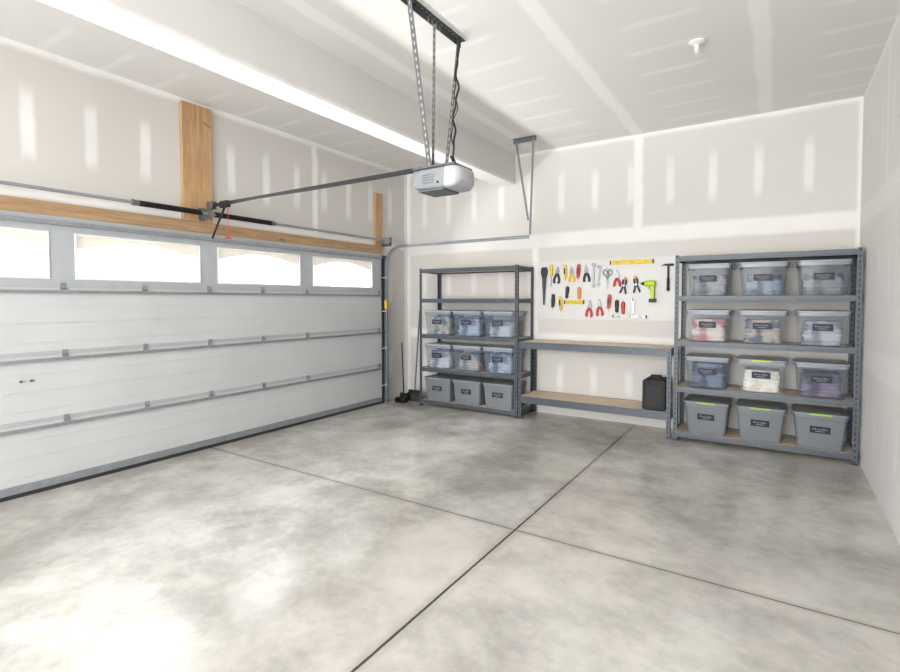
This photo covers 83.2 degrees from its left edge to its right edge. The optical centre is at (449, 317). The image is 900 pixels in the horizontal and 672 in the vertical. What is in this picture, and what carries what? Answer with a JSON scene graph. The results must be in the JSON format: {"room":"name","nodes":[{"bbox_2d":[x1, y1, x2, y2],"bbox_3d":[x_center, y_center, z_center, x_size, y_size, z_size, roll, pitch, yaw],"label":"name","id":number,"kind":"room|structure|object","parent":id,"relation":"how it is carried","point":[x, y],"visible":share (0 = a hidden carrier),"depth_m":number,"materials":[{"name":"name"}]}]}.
{"room":"garage","nodes":[
{"label":"garage","id":0,"kind":"room"},
{"bbox_2d":[0,36,407,399],"bbox_3d":[-3.430,-0.329,3.222,0.150,3.230,10.100,1,2,33],"label":"wall","id":1,"kind":"structure","parent":0,"point":[66,124],"depth_m":4.43,"materials":[{"name":"paint"}]},
{"bbox_2d":[0,195,381,253],"bbox_3d":[-2.372,-0.839,4.664,0.039,0.103,5.300,1,2,33],"label":"header","id":2,"kind":"object","parent":1,"relation":"attached to","point":[9,203],"visible":0.89,"depth_m":4.39,"materials":[{"name":"brown wood"}]},
{"bbox_2d":[0,210,382,502],"bbox_3d":[-2.260,0.220,4.807,0.085,2.020,4.900,1,2,33],"label":"door","id":3,"kind":"structure","parent":1,"relation":"in","point":[99,377],"depth_m":4.40,"materials":[{"name":"white metal"}]},
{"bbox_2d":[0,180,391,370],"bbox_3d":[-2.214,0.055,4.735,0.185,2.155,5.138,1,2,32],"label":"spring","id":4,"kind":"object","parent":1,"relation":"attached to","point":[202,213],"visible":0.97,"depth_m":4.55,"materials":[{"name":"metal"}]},
{"bbox_2d":[179,100,212,222],"bbox_3d":[-2.345,-1.425,4.685,0.039,1.063,0.280,1,2,33],"label":"timber post","id":5,"kind":"object","parent":1,"relation":"attached to","point":[194,120],"visible":1,"depth_m":4.66,"materials":[{"name":"brown wood"}]},
{"bbox_2d":[374,192,381,245],"bbox_3d":[-0.968,-1.321,6.819,0.039,0.703,0.130,1,2,33],"label":"timber post","id":6,"kind":"object","parent":1,"relation":"attached to","point":[377,196],"visible":1,"depth_m":6.79,"materials":[{"name":"brown wood"}]},
{"bbox_2d":[381,235,528,402],"bbox_3d":[-0.038,0.111,6.327,2.188,2.130,0.150,1,2,33],"label":"door track","id":7,"kind":"object","parent":1,"relation":"attached to","point":[384,262],"visible":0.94,"depth_m":6.84,"materials":[{"name":"metal"}]},
{"bbox_2d":[0,397,899,671],"bbox_3d":[-1.177,1.394,1.895,5.440,0.120,10.220,1,2,33],"label":"floor","id":8,"kind":"structure","parent":0,"point":[392,536],"depth_m":2.76,"materials":[{"name":"concrete"}]},
{"bbox_2d":[395,343,408,402],"bbox_3d":[-0.655,0.752,6.999,0.189,0.802,0.209,1,2,33],"label":"dustpan","id":9,"kind":"object","parent":8,"relation":"on","point":[403,398],"visible":1,"depth_m":7.02,"materials":[{"name":"black plastic"}]},
{"bbox_2d":[407,310,422,401],"bbox_3d":[-0.425,0.521,7.135,0.260,1.253,0.302,1,2,33],"label":"push broom","id":10,"kind":"object","parent":8,"relation":"on","point":[413,395],"visible":0.79,"depth_m":7.07,"materials":[{"name":"black plastic"}]},
{"bbox_2d":[419,265,533,417],"bbox_3d":[0.320,0.261,6.542,1.429,1.815,0.464,1,2,33],"label":"shelving unit","id":11,"kind":"object","parent":8,"relation":"on","point":[515,268],"visible":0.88,"depth_m":6.33,"materials":[{"name":"metal"}]},
{"bbox_2d":[424,310,456,323],"bbox_3d":[-0.069,0.057,6.776,0.438,0.326,0.417,1,2,33],"label":"storage bin","id":12,"kind":"object","parent":11,"relation":"on","point":[444,312],"visible":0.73,"depth_m":6.60,"materials":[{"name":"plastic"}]},
{"bbox_2d":[430,316,459,334],"bbox_3d":[-0.067,0.089,6.780,0.321,0.239,0.310,1,2,33],"label":"folded cloth","id":13,"kind":"object","parent":12,"relation":"in","point":[449,325],"visible":0.92,"depth_m":6.66,"materials":[{"name":"fabric"}]},
{"bbox_2d":[424,342,463,357],"bbox_3d":[-0.069,0.497,6.792,0.438,0.326,0.417,1,2,33],"label":"storage bin","id":14,"kind":"object","parent":11,"relation":"on","point":[446,345],"visible":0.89,"depth_m":6.64,"materials":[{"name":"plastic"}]},
{"bbox_2d":[430,349,458,367],"bbox_3d":[-0.067,0.540,6.795,0.325,0.218,0.314,1,2,33],"label":"folded cloth","id":15,"kind":"object","parent":14,"relation":"in","point":[450,358],"visible":0.85,"depth_m":6.68,"materials":[{"name":"fabric"}]},
{"bbox_2d":[424,373,464,401],"bbox_3d":[-0.069,0.929,6.807,0.438,0.311,0.417,1,2,33],"label":"storage bin","id":16,"kind":"object","parent":11,"relation":"on","point":[440,386],"visible":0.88,"depth_m":6.65,"materials":[{"name":"grey plastic"}]},
{"bbox_2d":[452,310,490,324],"bbox_3d":[0.305,0.066,6.534,0.438,0.326,0.417,1,2,33],"label":"storage bin","id":17,"kind":"object","parent":11,"relation":"on","point":[458,312],"visible":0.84,"depth_m":6.38,"materials":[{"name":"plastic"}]},
{"bbox_2d":[458,318,488,335],"bbox_3d":[0.306,0.110,6.539,0.325,0.215,0.316,1,2,33],"label":"folded cloth","id":18,"kind":"object","parent":17,"relation":"in","point":[479,326],"visible":0.94,"depth_m":6.42,"materials":[{"name":"fabric"}]},
{"bbox_2d":[452,343,493,359],"bbox_3d":[0.305,0.505,6.550,0.438,0.326,0.417,1,2,33],"label":"storage bin","id":19,"kind":"object","parent":11,"relation":"on","point":[466,346],"visible":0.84,"depth_m":6.40,"materials":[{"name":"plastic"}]},
{"bbox_2d":[458,352,488,370],"bbox_3d":[0.307,0.557,6.555,0.319,0.200,0.309,1,2,33],"label":"folded cloth","id":20,"kind":"object","parent":19,"relation":"in","point":[478,361],"visible":0.92,"depth_m":6.44,"materials":[{"name":"fabric"}]},
{"bbox_2d":[452,376,494,405],"bbox_3d":[0.305,0.938,6.565,0.438,0.311,0.417,1,2,33],"label":"storage bin","id":21,"kind":"object","parent":11,"relation":"on","point":[469,390],"visible":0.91,"depth_m":6.41,"materials":[{"name":"grey plastic"}]},
{"bbox_2d":[483,378,525,409],"bbox_3d":[0.678,0.946,6.324,0.438,0.311,0.417,1,2,33],"label":"storage bin","id":22,"kind":"object","parent":11,"relation":"on","point":[499,393],"visible":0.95,"depth_m":6.17,"materials":[{"name":"grey plastic"}]},
{"bbox_2d":[483,345,525,362],"bbox_3d":[0.678,0.514,6.308,0.438,0.326,0.417,1,2,33],"label":"storage bin","id":23,"kind":"object","parent":11,"relation":"on","point":[495,348],"visible":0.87,"depth_m":6.16,"materials":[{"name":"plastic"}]},
{"bbox_2d":[488,352,513,372],"bbox_3d":[0.677,0.546,6.311,0.320,0.238,0.309,1,2,33],"label":"folded cloth","id":24,"kind":"object","parent":23,"relation":"in","point":[507,366],"visible":0.62,"depth_m":6.17,"materials":[{"name":"fabric"}]},
{"bbox_2d":[483,310,526,325],"bbox_3d":[0.678,0.074,6.293,0.438,0.326,0.417,1,2,33],"label":"storage bin","id":25,"kind":"object","parent":11,"relation":"on","point":[499,312],"visible":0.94,"depth_m":6.13,"materials":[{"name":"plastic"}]},
{"bbox_2d":[489,320,519,336],"bbox_3d":[0.678,0.128,6.297,0.314,0.197,0.305,1,2,33],"label":"folded cloth","id":26,"kind":"object","parent":25,"relation":"in","point":[508,328],"visible":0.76,"depth_m":6.16,"materials":[{"name":"fabric"}]},
{"bbox_2d":[518,339,678,439],"bbox_3d":[1.627,0.742,5.712,1.670,0.912,0.460,1,2,33],"label":"workbench","id":27,"kind":"object","parent":8,"relation":"on","point":[535,397],"visible":0.93,"depth_m":5.57,"materials":[{"name":"metal"}]},
{"bbox_2d":[521,339,673,348],"bbox_3d":[1.627,0.298,5.697,1.650,0.020,0.440,1,2,33],"label":"countertop","id":28,"kind":"structure","parent":27,"relation":"on","point":[534,340],"depth_m":5.59,"materials":[{"name":"beige wood"}]},
{"bbox_2d":[642,374,666,410],"bbox_3d":[2.158,0.766,5.298,0.224,0.354,0.310,1,2,33],"label":"tool case","id":29,"kind":"object","parent":27,"relation":"on","point":[654,387],"visible":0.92,"depth_m":5.18,"materials":[{"name":"black plastic"}]},
{"bbox_2d":[672,247,863,465],"bbox_3d":[2.958,0.309,4.836,1.452,1.840,0.464,1,2,33],"label":"shelving unit","id":30,"kind":"object","parent":8,"relation":"on","point":[788,442],"visible":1,"depth_m":4.65,"materials":[{"name":"metal"}]},
{"bbox_2d":[684,394,732,436],"bbox_3d":[2.588,0.972,5.088,0.423,0.326,0.417,1,2,33],"label":"storage bin","id":31,"kind":"object","parent":30,"relation":"on","point":[708,415],"visible":1,"depth_m":4.95,"materials":[{"name":"grey plastic"}]},
{"bbox_2d":[685,352,732,374],"bbox_3d":[2.588,0.526,5.072,0.413,0.319,0.417,1,2,33],"label":"storage bin","id":32,"kind":"object","parent":30,"relation":"on","point":[693,356],"visible":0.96,"depth_m":4.93,"materials":[{"name":"plastic"}]},
{"bbox_2d":[691,361,725,387],"bbox_3d":[2.590,0.556,5.076,0.304,0.237,0.314,1,2,33],"label":"folded cloth","id":33,"kind":"object","parent":32,"relation":"in","point":[717,380],"visible":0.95,"depth_m":4.96,"materials":[{"name":"fabric"}]},
{"bbox_2d":[686,309,733,327],"bbox_3d":[2.588,0.071,5.056,0.413,0.319,0.417,1,2,33],"label":"storage bin","id":34,"kind":"object","parent":30,"relation":"on","point":[688,311],"visible":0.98,"depth_m":4.89,"materials":[{"name":"clear plastic"}]},
{"bbox_2d":[691,318,727,340],"bbox_3d":[2.592,0.112,5.061,0.304,0.215,0.314,1,2,33],"label":"folded cloth","id":35,"kind":"object","parent":34,"relation":"in","point":[719,333],"visible":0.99,"depth_m":4.94,"materials":[{"name":"fabric"}]},
{"bbox_2d":[686,263,734,281],"bbox_3d":[2.588,-0.373,5.040,0.413,0.319,0.417,1,2,33],"label":"storage bin","id":36,"kind":"object","parent":30,"relation":"on","point":[707,266],"visible":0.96,"depth_m":4.89,"materials":[{"name":"plastic"}]},
{"bbox_2d":[692,275,728,295],"bbox_3d":[2.591,-0.324,5.045,0.304,0.199,0.313,1,2,33],"label":"folded cloth","id":37,"kind":"object","parent":36,"relation":"in","point":[719,288],"visible":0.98,"depth_m":4.92,"materials":[{"name":"fabric"}]},
{"bbox_2d":[735,399,787,443],"bbox_3d":[2.966,0.981,4.844,0.423,0.326,0.417,1,2,33],"label":"storage bin","id":38,"kind":"object","parent":30,"relation":"on","point":[762,421],"visible":1,"depth_m":4.70,"materials":[{"name":"grey plastic"}]},
{"bbox_2d":[736,355,788,378],"bbox_3d":[2.966,0.535,4.828,0.423,0.319,0.417,1,2,33],"label":"storage bin","id":39,"kind":"object","parent":30,"relation":"on","point":[740,359],"visible":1,"depth_m":4.68,"materials":[{"name":"clear plastic"}]},
{"bbox_2d":[743,366,779,392],"bbox_3d":[2.966,0.583,4.832,0.300,0.201,0.310,1,2,33],"label":"folded cloth","id":40,"kind":"object","parent":39,"relation":"in","point":[771,385],"visible":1,"depth_m":4.72,"materials":[{"name":"fabric"}]},
{"bbox_2d":[737,309,788,329],"bbox_3d":[2.966,0.080,4.812,0.413,0.319,0.417,1,2,33],"label":"storage bin","id":41,"kind":"object","parent":30,"relation":"on","point":[756,312],"visible":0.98,"depth_m":4.65,"materials":[{"name":"clear plastic"}]},
{"bbox_2d":[743,319,780,343],"bbox_3d":[2.968,0.119,4.816,0.302,0.220,0.311,1,2,33],"label":"folded cloth","id":42,"kind":"object","parent":41,"relation":"in","point":[752,335],"visible":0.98,"depth_m":4.69,"materials":[{"name":"fabric"}]},
{"bbox_2d":[738,261,789,280],"bbox_3d":[2.966,-0.365,4.796,0.413,0.319,0.417,1,2,33],"label":"storage bin","id":43,"kind":"object","parent":30,"relation":"on","point":[764,264],"visible":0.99,"depth_m":4.65,"materials":[{"name":"plastic"}]},
{"bbox_2d":[744,273,782,294],"bbox_3d":[2.968,-0.314,4.801,0.302,0.196,0.312,1,2,33],"label":"folded cloth","id":44,"kind":"object","parent":43,"relation":"in","point":[752,287],"visible":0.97,"depth_m":4.67,"materials":[{"name":"fabric"}]},
{"bbox_2d":[791,404,849,451],"bbox_3d":[3.344,0.990,4.600,0.423,0.326,0.417,1,2,33],"label":"storage bin","id":45,"kind":"object","parent":30,"relation":"on","point":[816,427],"visible":1,"depth_m":4.46,"materials":[{"name":"grey plastic"}]},
{"bbox_2d":[792,358,849,383],"bbox_3d":[3.344,0.543,4.584,0.413,0.319,0.417,1,2,33],"label":"storage bin","id":46,"kind":"object","parent":30,"relation":"on","point":[799,362],"visible":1,"depth_m":4.44,"materials":[{"name":"plastic"}]},
{"bbox_2d":[799,369,841,397],"bbox_3d":[3.344,0.589,4.588,0.302,0.205,0.312,1,2,33],"label":"folded cloth","id":47,"kind":"object","parent":46,"relation":"in","point":[806,387],"visible":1,"depth_m":4.48,"materials":[{"name":"fabric"}]},
{"bbox_2d":[794,310,851,330],"bbox_3d":[3.344,0.089,4.568,0.413,0.319,0.417,1,2,33],"label":"storage bin","id":48,"kind":"object","parent":30,"relation":"on","point":[826,313],"visible":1,"depth_m":4.41,"materials":[{"name":"clear plastic"}]},
{"bbox_2d":[801,320,841,345],"bbox_3d":[3.344,0.130,4.571,0.295,0.215,0.305,1,2,33],"label":"folded cloth","id":49,"kind":"object","parent":48,"relation":"in","point":[808,337],"visible":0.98,"depth_m":4.45,"materials":[{"name":"fabric"}]},
{"bbox_2d":[795,259,852,279],"bbox_3d":[3.344,-0.356,4.552,0.413,0.319,0.417,1,2,33],"label":"storage bin","id":50,"kind":"object","parent":30,"relation":"on","point":[820,263],"visible":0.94,"depth_m":4.40,"materials":[{"name":"plastic"}]},
{"bbox_2d":[801,273,844,294],"bbox_3d":[3.346,-0.304,4.557,0.306,0.194,0.315,1,2,33],"label":"folded cloth","id":51,"kind":"object","parent":50,"relation":"in","point":[810,286],"visible":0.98,"depth_m":4.44,"materials":[{"name":"fabric"}]},
{"bbox_2d":[0,0,899,170],"bbox_3d":[-1.177,-1.954,1.777,5.440,0.120,10.220,1,2,33],"label":"ceiling","id":52,"kind":"structure","parent":0,"point":[563,73],"depth_m":3.88,"materials":[{"name":"paint"}]},
{"bbox_2d":[206,0,473,238],"bbox_3d":[-1.090,-1.334,3.972,2.844,1.277,0.680,1,2,33],"label":"garage door opener","id":53,"kind":"object","parent":52,"relation":"hanging from","point":[447,178],"visible":1,"depth_m":3.30,"materials":[{"name":"grey plastic"}]},
{"bbox_2d":[422,173,433,183],"bbox_3d":[-0.141,-0.894,3.259,0.090,0.057,0.002,1,2,33],"label":"vent","id":54,"kind":"object","parent":53,"relation":"attached to","point":[427,178],"depth_m":3.26,"materials":[{"name":"white plastic"}]},
{"bbox_2d":[512,135,535,234],"bbox_3d":[0.840,-1.489,5.742,0.280,1.090,0.057,1,2,33],"label":"hanger","id":55,"kind":"object","parent":52,"relation":"hanging from","point":[532,138],"visible":1,"depth_m":5.72,"materials":[{"name":"grey metal"}]},
{"bbox_2d":[688,38,705,56],"bbox_3d":[1.752,-1.915,3.601,0.109,0.088,0.109,1,2,33],"label":"sprinkler head","id":56,"kind":"object","parent":52,"relation":"attached to","point":[695,43],"visible":1,"depth_m":3.58},
{"bbox_2d":[407,96,863,441],"bbox_3d":[1.567,-0.430,6.074,5.440,3.230,0.120,1,2,33],"label":"wall","id":57,"kind":"structure","parent":0,"point":[786,180],"depth_m":5.56,"materials":[{"name":"paint"}]},
{"bbox_2d":[38,0,514,186],"bbox_3d":[-2.011,-1.726,2.254,0.230,0.370,10.100,1,2,33],"label":"beam","id":58,"kind":"structure","parent":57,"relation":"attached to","point":[227,38],"depth_m":3.44,"materials":[{"name":"paint"}]},
{"bbox_2d":[538,256,674,320],"bbox_3d":[1.761,-0.328,5.871,1.570,0.700,0.014,1,2,33],"label":"pegboard","id":59,"kind":"object","parent":57,"relation":"attached to","point":[663,309],"visible":0.64,"depth_m":5.81,"materials":[{"name":"white"}]},
{"bbox_2d":[541,267,547,304],"bbox_3d":[1.156,-0.396,6.231,0.090,0.471,0.036,1,2,33],"label":"handsaw","id":60,"kind":"object","parent":59,"relation":"hanging from","point":[544,271],"visible":1,"depth_m":6.23,"materials":[{"name":"metal"}]},
{"bbox_2d":[549,265,552,285],"bbox_3d":[1.233,-0.525,6.181,0.040,0.276,0.038,0,2,0],"label":"screwdriver","id":61,"kind":"object","parent":59,"relation":"hanging from","point":[550,266],"visible":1,"depth_m":6.17,"materials":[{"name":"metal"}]},
{"bbox_2d":[551,294,554,308],"bbox_3d":[1.254,-0.199,6.175,0.047,0.207,0.036,1,2,33],"label":"utility knife","id":62,"kind":"object","parent":59,"relation":"hanging from","point":[552,295],"visible":1,"depth_m":6.17,"materials":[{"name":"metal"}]},
{"bbox_2d":[553,266,559,283],"bbox_3d":[1.291,-0.522,6.144,0.091,0.219,0.036,2,3,45],"label":"pliers","id":63,"kind":"object","parent":59,"relation":"hanging from","point":[557,269],"visible":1,"depth_m":6.13,"materials":[{"name":"metal"}]},
{"bbox_2d":[558,296,561,310],"bbox_3d":[1.330,-0.168,6.127,0.052,0.206,0.036,1,2,33],"label":"utility knife","id":64,"kind":"object","parent":59,"relation":"hanging from","point":[559,297],"visible":1,"depth_m":6.12,"materials":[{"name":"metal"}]},
{"bbox_2d":[563,265,566,279],"bbox_3d":[1.378,-0.546,6.082,0.048,0.207,0.036,1,2,33],"label":"utility knife","id":65,"kind":"object","parent":59,"relation":"hanging from","point":[564,266],"visible":1,"depth_m":6.07,"materials":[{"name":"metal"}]},
{"bbox_2d":[565,286,568,298],"bbox_3d":[1.404,-0.307,6.078,0.037,0.163,0.052,-2,3,-41],"label":"screwdriver","id":66,"kind":"object","parent":59,"relation":"hanging from","point":[567,287],"visible":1,"depth_m":6.07,"materials":[{"name":"plastic"}]},
{"bbox_2d":[568,267,574,282],"bbox_3d":[1.445,-0.520,6.040,0.094,0.196,0.036,1,2,33],"label":"pliers","id":67,"kind":"object","parent":59,"relation":"hanging from","point":[571,268],"visible":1,"depth_m":6.03,"materials":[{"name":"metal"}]},
{"bbox_2d":[564,300,583,303],"bbox_3d":[1.475,-0.189,6.032,0.242,0.047,0.036,1,2,33],"label":"spirit level","id":68,"kind":"object","parent":59,"relation":"attached to","point":[565,301],"visible":1,"depth_m":6.02,"materials":[{"name":"metal"}]},
{"bbox_2d":[576,263,580,279],"bbox_3d":[1.517,-0.542,5.992,0.047,0.207,0.036,1,2,33],"label":"utility knife","id":69,"kind":"object","parent":59,"relation":"hanging from","point":[578,270],"visible":1,"depth_m":5.99,"materials":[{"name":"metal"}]},
{"bbox_2d":[577,286,580,298],"bbox_3d":[1.527,-0.301,5.999,0.040,0.151,0.038,0,2,0],"label":"screwdriver","id":70,"kind":"object","parent":59,"relation":"hanging from","point":[578,288],"visible":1,"depth_m":5.99,"materials":[{"name":"plastic"}]},
{"bbox_2d":[583,265,589,281],"bbox_3d":[1.600,-0.521,5.941,0.093,0.207,0.036,1,2,25],"label":"pliers","id":71,"kind":"object","parent":59,"relation":"hanging from","point":[586,268],"visible":1,"depth_m":5.94,"materials":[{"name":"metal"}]},
{"bbox_2d":[585,300,592,316],"bbox_3d":[1.627,-0.110,5.939,0.093,0.207,0.036,2,3,41],"label":"pliers","id":72,"kind":"object","parent":59,"relation":"hanging from","point":[589,306],"visible":1,"depth_m":5.93,"materials":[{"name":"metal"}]},
{"bbox_2d":[591,263,595,287],"bbox_3d":[1.668,-0.496,5.896,0.055,0.296,0.036,1,2,33],"label":"wrench","id":73,"kind":"object","parent":59,"relation":"hanging from","point":[592,264],"visible":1,"depth_m":5.90,"materials":[{"name":"metal"}]},
{"bbox_2d":[596,265,601,285],"bbox_3d":[1.724,-0.491,5.864,0.034,0.246,0.063,-1,2,-34],"label":"wrench","id":74,"kind":"object","parent":59,"relation":"hanging from","point":[597,283],"visible":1,"depth_m":5.86,"materials":[{"name":"metal"}]},
{"bbox_2d":[596,299,603,315],"bbox_3d":[1.733,-0.123,5.869,0.093,0.206,0.036,1,2,26],"label":"pliers","id":75,"kind":"object","parent":59,"relation":"hanging from","point":[599,305],"visible":1,"depth_m":5.87,"materials":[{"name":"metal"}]},
{"bbox_2d":[602,268,611,288],"bbox_3d":[1.802,-0.448,5.811,0.112,0.263,0.036,1,2,33],"label":"scissors","id":76,"kind":"object","parent":59,"relation":"hanging from","point":[607,272],"visible":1,"depth_m":5.81,"materials":[{"name":"metal"}]},
{"bbox_2d":[607,294,611,310],"bbox_3d":[1.823,-0.176,5.808,0.048,0.207,0.036,1,2,33],"label":"utility knife","id":77,"kind":"object","parent":59,"relation":"hanging from","point":[609,298],"visible":1,"depth_m":5.80,"materials":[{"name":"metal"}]},
{"bbox_2d":[613,271,620,286],"bbox_3d":[1.895,-0.450,5.751,0.094,0.196,0.036,1,2,33],"label":"pliers","id":78,"kind":"object","parent":59,"relation":"hanging from","point":[617,273],"visible":1,"depth_m":5.75,"materials":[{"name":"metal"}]},
{"bbox_2d":[615,299,618,312],"bbox_3d":[1.897,-0.136,5.766,0.040,0.163,0.038,0,2,0],"label":"screwdriver","id":79,"kind":"object","parent":59,"relation":"hanging from","point":[616,300],"visible":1,"depth_m":5.75,"materials":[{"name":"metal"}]},
{"bbox_2d":[619,278,626,293],"bbox_3d":[1.950,-0.368,5.718,0.088,0.196,0.036,1,2,33],"label":"clamp","id":80,"kind":"object","parent":59,"relation":"hanging from","point":[624,279],"visible":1,"depth_m":5.70,"materials":[{"name":"metal"}]},
{"bbox_2d":[621,302,624,314],"bbox_3d":[1.955,-0.115,5.728,0.040,0.163,0.038,0,2,0],"label":"screwdriver","id":81,"kind":"object","parent":59,"relation":"hanging from","point":[622,303],"visible":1,"depth_m":5.71,"materials":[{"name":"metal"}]},
{"bbox_2d":[612,315,646,317],"bbox_3d":[2.012,-0.017,5.691,0.372,0.032,0.036,1,2,33],"label":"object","id":82,"kind":"object","parent":59,"relation":"attached to","point":[613,316],"visible":1,"depth_m":5.68,"materials":[{"name":"metal"}]},
{"bbox_2d":[610,259,653,264],"bbox_3d":[2.025,-0.626,5.661,0.472,0.047,0.036,1,2,33],"label":"spirit level","id":83,"kind":"object","parent":59,"relation":"attached to","point":[641,261],"visible":1,"depth_m":5.65,"materials":[{"name":"metal"}]},
{"bbox_2d":[631,298,635,313],"bbox_3d":[2.046,-0.134,5.665,0.055,0.183,0.036,1,2,33],"label":"wrench","id":84,"kind":"object","parent":59,"relation":"hanging from","point":[632,311],"visible":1,"depth_m":5.66,"materials":[{"name":"metal"}]},
{"bbox_2d":[633,276,640,292],"bbox_3d":[2.077,-0.376,5.636,0.083,0.196,0.036,1,2,33],"label":"clamp","id":85,"kind":"object","parent":59,"relation":"hanging from","point":[635,277],"visible":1,"depth_m":5.63,"materials":[{"name":"metal"}]},
{"bbox_2d":[641,280,655,301],"bbox_3d":[2.171,-0.292,5.552,0.157,0.241,0.080,1,2,33],"label":"cordless drill","id":86,"kind":"object","parent":59,"relation":"hanging from","point":[651,284],"visible":1,"depth_m":5.51,"materials":[{"name":"plastic"}]},
{"bbox_2d":[662,263,673,290],"bbox_3d":[2.341,-0.440,5.465,0.123,0.293,0.039,1,2,33],"label":"hammer","id":87,"kind":"object","parent":59,"relation":"hanging from","point":[669,264],"visible":1,"depth_m":5.45,"materials":[{"name":"metal"}]},
{"bbox_2d":[857,11,899,544],"bbox_3d":[1.024,-0.227,0.342,0.120,3.230,10.100,1,2,33],"label":"wall","id":88,"kind":"structure","parent":0,"point":[879,392],"depth_m":3.54,"materials":[{"name":"paint"}]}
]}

